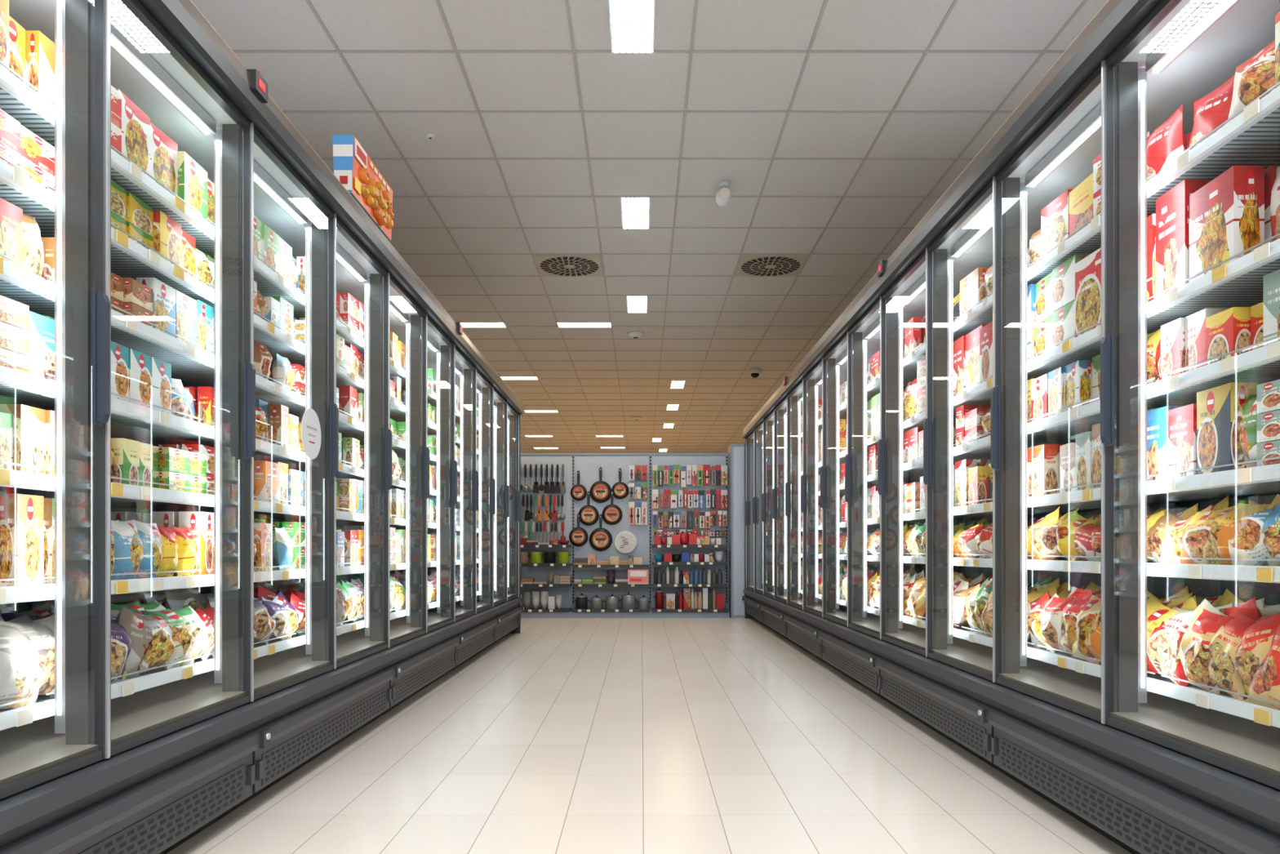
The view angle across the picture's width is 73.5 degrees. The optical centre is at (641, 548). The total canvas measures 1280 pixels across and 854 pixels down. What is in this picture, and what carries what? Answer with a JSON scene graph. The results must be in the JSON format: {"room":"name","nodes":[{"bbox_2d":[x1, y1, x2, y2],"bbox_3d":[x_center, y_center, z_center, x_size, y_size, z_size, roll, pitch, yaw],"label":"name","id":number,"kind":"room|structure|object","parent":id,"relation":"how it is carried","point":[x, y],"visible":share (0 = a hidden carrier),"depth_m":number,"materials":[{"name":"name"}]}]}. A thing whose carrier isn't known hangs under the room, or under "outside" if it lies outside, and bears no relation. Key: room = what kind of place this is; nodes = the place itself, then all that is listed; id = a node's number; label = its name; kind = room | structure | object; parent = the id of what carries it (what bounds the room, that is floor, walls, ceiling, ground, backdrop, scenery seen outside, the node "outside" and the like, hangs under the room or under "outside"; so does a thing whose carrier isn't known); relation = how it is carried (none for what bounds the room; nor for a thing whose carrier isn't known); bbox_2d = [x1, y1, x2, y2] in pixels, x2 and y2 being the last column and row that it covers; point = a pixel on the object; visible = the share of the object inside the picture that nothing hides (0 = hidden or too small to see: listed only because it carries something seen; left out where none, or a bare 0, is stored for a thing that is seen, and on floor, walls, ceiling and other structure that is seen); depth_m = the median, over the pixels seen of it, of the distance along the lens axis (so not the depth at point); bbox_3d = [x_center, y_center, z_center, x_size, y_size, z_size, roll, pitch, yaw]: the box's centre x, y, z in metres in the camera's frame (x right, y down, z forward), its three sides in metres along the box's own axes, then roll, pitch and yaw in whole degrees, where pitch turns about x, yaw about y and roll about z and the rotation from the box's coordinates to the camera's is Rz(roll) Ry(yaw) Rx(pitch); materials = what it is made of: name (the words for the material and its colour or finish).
{"room":"supermarket","nodes":[
{"label":"supermarket","id":0,"kind":"room"},
{"bbox_2d":[524,435,552,436],"bbox_3d":[-2.300,-2.533,19.200,0.606,0.014,0.206,0,0,0],"label":"ceiling light panel","id":1,"kind":"object","parent":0,"point":[525,435],"depth_m":19.14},
{"bbox_2d":[533,447,558,448],"bbox_3d":[-2.400,-2.533,21.500,0.606,0.014,0.206,0,0,0],"label":"ceiling light panel","id":2,"kind":"object","parent":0,"point":[534,447],"depth_m":21.43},
{"bbox_2d":[595,435,622,436],"bbox_3d":[-0.720,-2.533,19.200,0.606,0.014,0.206,0,0,0],"label":"ceiling light panel","id":3,"kind":"object","parent":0,"point":[596,435],"depth_m":19.18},
{"bbox_2d":[600,446,625,448],"bbox_3d":[-0.720,-2.533,21.400,0.606,0.014,0.206,0,0,0],"label":"ceiling light panel","id":4,"kind":"object","parent":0,"point":[601,446],"depth_m":21.37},
{"bbox_2d":[631,416,641,419],"bbox_3d":[-0.100,-2.513,16.500,0.200,0.053,0.200,0,0,0],"label":"ceiling speaker","id":5,"kind":"object","parent":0,"point":[633,417],"depth_m":16.44},
{"bbox_2d":[166,617,1132,853],"bbox_3d":[0.000,0.850,10.400,10.400,0.001,27.200,0,0,0],"label":"floor","id":6,"kind":"structure","parent":0,"point":[561,735],"depth_m":3.23,"materials":[{"name":"beige tile"}]},
{"bbox_2d":[0,0,524,853],"bbox_3d":[-1.641,-0.340,3.827,0.917,2.380,9.682,0,0,0],"label":"freezer","id":7,"kind":"object","parent":6,"relation":"on","point":[260,486],"visible":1,"depth_m":2.64,"materials":[{"name":"grey metal"}]},
{"bbox_2d":[332,135,394,240],"bbox_3d":[-1.279,-1.660,3.983,0.110,0.250,0.585,0,0,0],"label":"display box","id":8,"kind":"object","parent":7,"relation":"on","point":[353,168],"visible":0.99,"depth_m":3.82,"materials":[{"name":"printed cardboard"}]},
{"bbox_2d":[520,453,729,617],"bbox_3d":[-0.369,-0.183,10.729,2.948,2.066,0.438,0,0,0],"label":"shelving","id":9,"kind":"object","parent":6,"relation":"on","point":[686,575],"visible":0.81,"depth_m":10.88,"materials":[{"name":"blue painted metal"}]},
{"bbox_2d":[520,463,565,542],"bbox_3d":[-1.368,-0.574,10.826,0.819,0.994,0.063,0,0,0],"label":"kitchen utensils","id":10,"kind":"object","parent":9,"relation":"attached to","point":[541,514],"visible":0.58,"depth_m":10.83,"materials":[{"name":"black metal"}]},
{"bbox_2d":[570,470,586,500],"bbox_3d":[-0.799,-0.802,10.837,0.208,0.384,0.069,0,0,0],"label":"frying pan","id":11,"kind":"object","parent":9,"relation":"hanging from","point":[578,491],"visible":1,"depth_m":10.81,"materials":[{"name":"paint"}]},
{"bbox_2d":[568,513,588,546],"bbox_3d":[-0.799,-0.241,10.837,0.243,0.418,0.069,0,0,0],"label":"frying pan","id":12,"kind":"object","parent":9,"relation":"hanging from","point":[578,536],"visible":1,"depth_m":10.81,"materials":[{"name":"paint"}]},
{"bbox_2d":[573,593,589,608],"bbox_3d":[-0.748,0.651,10.668,0.187,0.193,0.149,0,0,0],"label":"cooking pot","id":13,"kind":"object","parent":9,"relation":"on","point":[581,601],"depth_m":10.61,"materials":[{"name":"metal"}]},
{"bbox_2d":[578,491,599,525],"bbox_3d":[-0.671,-0.513,10.837,0.260,0.435,0.069,0,0,0],"label":"frying pan","id":14,"kind":"object","parent":9,"relation":"hanging from","point":[588,514],"visible":1,"depth_m":10.81,"materials":[{"name":"paint"}]},
{"bbox_2d":[588,595,604,608],"bbox_3d":[-0.561,0.663,10.668,0.187,0.167,0.149,0,0,0],"label":"cooking pot","id":15,"kind":"object","parent":9,"relation":"on","point":[596,602],"depth_m":10.61,"materials":[{"name":"metal"}]},
{"bbox_2d":[589,466,611,502],"bbox_3d":[-0.518,-0.811,10.837,0.277,0.452,0.069,0,0,0],"label":"frying pan","id":16,"kind":"object","parent":9,"relation":"hanging from","point":[600,491],"visible":1,"depth_m":10.81,"materials":[{"name":"paint"}]},
{"bbox_2d":[589,514,612,551],"bbox_3d":[-0.518,-0.207,10.837,0.295,0.470,0.069,0,0,0],"label":"frying pan","id":17,"kind":"object","parent":9,"relation":"hanging from","point":[600,539],"visible":1,"depth_m":10.81,"materials":[{"name":"metal"}]},
{"bbox_2d":[601,490,622,524],"bbox_3d":[-0.374,-0.522,10.837,0.260,0.435,0.069,0,0,0],"label":"frying pan","id":18,"kind":"object","parent":9,"relation":"hanging from","point":[611,513],"visible":1,"depth_m":10.81,"materials":[{"name":"paint"}]},
{"bbox_2d":[604,594,621,608],"bbox_3d":[-0.365,0.655,10.668,0.212,0.184,0.175,0,0,0],"label":"cooking pot","id":19,"kind":"object","parent":9,"relation":"on","point":[611,601],"depth_m":10.60,"materials":[{"name":"metal"}]},
{"bbox_2d":[611,467,628,498],"bbox_3d":[-0.272,-0.828,10.837,0.217,0.392,0.069,0,0,0],"label":"frying pan","id":20,"kind":"object","parent":9,"relation":"hanging from","point":[620,490],"visible":1,"depth_m":10.81,"materials":[{"name":"paint"}]},
{"bbox_2d":[613,530,636,553],"bbox_3d":[-0.204,-0.085,10.833,0.289,0.289,0.042,0,0,0],"label":"round sign","id":21,"kind":"object","parent":9,"relation":"attached to","point":[625,541],"visible":1,"depth_m":10.84,"materials":[{"name":"white plastic"}]},
{"bbox_2d":[619,592,637,608],"bbox_3d":[-0.162,0.646,10.668,0.199,0.201,0.186,0,0,-42],"label":"cooking pot","id":22,"kind":"object","parent":9,"relation":"on","point":[628,601],"depth_m":10.60,"materials":[{"name":"metal"}]},
{"bbox_2d":[636,595,650,608],"bbox_3d":[0.025,0.663,10.668,0.178,0.167,0.140,0,0,0],"label":"cooking pot","id":23,"kind":"object","parent":9,"relation":"on","point":[643,602],"depth_m":10.61,"materials":[{"name":"metal"}]},
{"bbox_2d":[653,588,665,608],"bbox_3d":[0.221,0.621,10.668,0.144,0.252,0.105,0,0,0],"label":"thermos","id":24,"kind":"object","parent":9,"relation":"on","point":[659,596],"depth_m":10.63,"materials":[{"name":"metal"}]},
{"bbox_2d":[727,444,744,617],"bbox_3d":[1.198,-0.221,10.780,0.187,2.142,0.455,0,0,0],"label":"column","id":25,"kind":"structure","parent":6,"relation":"on","point":[736,451],"depth_m":10.55,"materials":[{"name":"blue"}]},
{"bbox_2d":[742,0,1279,853],"bbox_3d":[1.683,-0.340,4.965,0.917,2.380,11.177,0,0,0],"label":"freezer","id":26,"kind":"object","parent":6,"relation":"on","point":[1021,492],"visible":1,"depth_m":2.73,"materials":[{"name":"grey metal"}]},
{"bbox_2d":[191,0,1107,453],"bbox_3d":[0.000,-2.542,10.400,10.400,0.016,27.200,0,0,0],"label":"ceiling","id":27,"kind":"structure","parent":0,"point":[337,50],"depth_m":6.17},
{"bbox_2d":[425,133,435,139],"bbox_3d":[-1.300,-2.532,5.270,0.060,0.016,0.060,0,0,0],"label":"smoke detector","id":28,"kind":"object","parent":27,"relation":"attached to","point":[430,136],"visible":1,"depth_m":5.25,"materials":[{"name":"white plastic"}]},
{"bbox_2d":[455,321,506,327],"bbox_3d":[-1.846,-2.533,9.680,0.606,0.014,0.206,0,0,0],"label":"ceiling light panel","id":29,"kind":"object","parent":27,"relation":"in","point":[465,324],"depth_m":9.65,"materials":[{"name":"white plastic"}]},
{"bbox_2d":[500,376,538,379],"bbox_3d":[-1.846,-2.533,12.700,0.606,0.014,0.206,0,0,0],"label":"ceiling light panel","id":30,"kind":"object","parent":27,"relation":"in","point":[502,377],"depth_m":12.70,"materials":[{"name":"white plastic"}]},
{"bbox_2d":[524,409,558,412],"bbox_3d":[-1.846,-2.533,15.750,0.606,0.014,0.206,0,0,0],"label":"ceiling light panel","id":31,"kind":"object","parent":27,"relation":"in","point":[526,411],"depth_m":15.71,"materials":[{"name":"white plastic"}]},
{"bbox_2d":[533,254,603,276],"bbox_3d":[-0.646,-2.530,7.670,0.584,0.020,0.584,0,0,0],"label":"air diffuser","id":32,"kind":"object","parent":27,"relation":"in","point":[548,265],"depth_m":7.64,"materials":[{"name":"beige metal"}]},
{"bbox_2d":[556,321,611,327],"bbox_3d":[-0.646,-2.533,9.680,0.606,0.014,0.206,0,0,0],"label":"ceiling light panel","id":33,"kind":"object","parent":27,"relation":"in","point":[561,324],"depth_m":9.65,"materials":[{"name":"white plastic"}]},
{"bbox_2d":[608,0,655,53],"bbox_3d":[-0.046,-2.533,4.070,0.216,0.014,0.596,0,0,0],"label":"ceiling light panel","id":34,"kind":"object","parent":27,"relation":"in","point":[632,22],"depth_m":4.14,"materials":[{"name":"white plastic"}]},
{"bbox_2d":[620,196,650,228],"bbox_3d":[-0.046,-2.533,6.470,0.216,0.014,0.596,0,0,0],"label":"ceiling light panel","id":35,"kind":"object","parent":27,"relation":"in","point":[635,211],"depth_m":6.44,"materials":[{"name":"white plastic"}]},
{"bbox_2d":[626,331,644,338],"bbox_3d":[-0.070,-2.513,10.100,0.200,0.053,0.200,0,0,0],"label":"smoke detector","id":36,"kind":"object","parent":27,"relation":"attached to","point":[635,335],"depth_m":10.04,"materials":[{"name":"white plastic"}]},
{"bbox_2d":[626,295,648,312],"bbox_3d":[-0.046,-2.533,8.870,0.216,0.014,0.596,0,0,0],"label":"ceiling light panel","id":37,"kind":"object","parent":27,"relation":"in","point":[635,304],"depth_m":8.85,"materials":[{"name":"white plastic"}]},
{"bbox_2d":[652,437,662,441],"bbox_3d":[0.350,-2.533,19.900,0.216,0.014,0.596,0,0,0],"label":"ceiling light panel","id":38,"kind":"object","parent":27,"relation":"in","point":[655,439],"depth_m":19.83,"materials":[{"name":"white plastic"}]},
{"bbox_2d":[662,422,674,427],"bbox_3d":[0.554,-2.533,17.600,0.216,0.014,0.596,0,0,0],"label":"ceiling light panel","id":39,"kind":"object","parent":27,"relation":"in","point":[665,424],"depth_m":17.54,"materials":[{"name":"white plastic"}]},
{"bbox_2d":[666,404,679,409],"bbox_3d":[0.554,-2.533,15.300,0.216,0.014,0.596,0,0,0],"label":"ceiling light panel","id":40,"kind":"object","parent":27,"relation":"in","point":[669,406],"depth_m":15.26,"materials":[{"name":"white plastic"}]},
{"bbox_2d":[670,380,685,388],"bbox_3d":[0.554,-2.533,13.200,0.216,0.014,0.596,0,0,0],"label":"ceiling light panel","id":41,"kind":"object","parent":27,"relation":"in","point":[674,384],"depth_m":13.18,"materials":[{"name":"white plastic"}]},
{"bbox_2d":[715,180,731,206],"bbox_3d":[0.570,-2.462,5.947,0.110,0.155,0.145,0,0,0],"label":"ceiling spotlight","id":42,"kind":"object","parent":27,"relation":"attached to","point":[723,197],"depth_m":5.90,"materials":[{"name":"white plastic"}]},
{"bbox_2d":[749,367,760,377],"bbox_3d":[1.600,-2.478,12.100,0.160,0.125,0.160,0,0,0],"label":"dome security camera","id":43,"kind":"object","parent":27,"relation":"attached to","point":[754,372],"visible":1,"depth_m":12.05,"materials":[{"name":"white plastic"}]},
{"bbox_2d":[734,254,809,276],"bbox_3d":[1.154,-2.530,7.670,0.584,0.020,0.584,0,0,0],"label":"air diffuser","id":44,"kind":"object","parent":27,"relation":"in","point":[749,265],"depth_m":7.64,"materials":[{"name":"beige metal"}]},
{"bbox_2d":[658,448,667,451],"bbox_3d":[0.550,-2.533,22.000,0.216,0.014,0.596,0,0,0],"label":"ceiling light panel","id":45,"kind":"object","parent":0,"point":[660,449],"depth_m":21.79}
]}

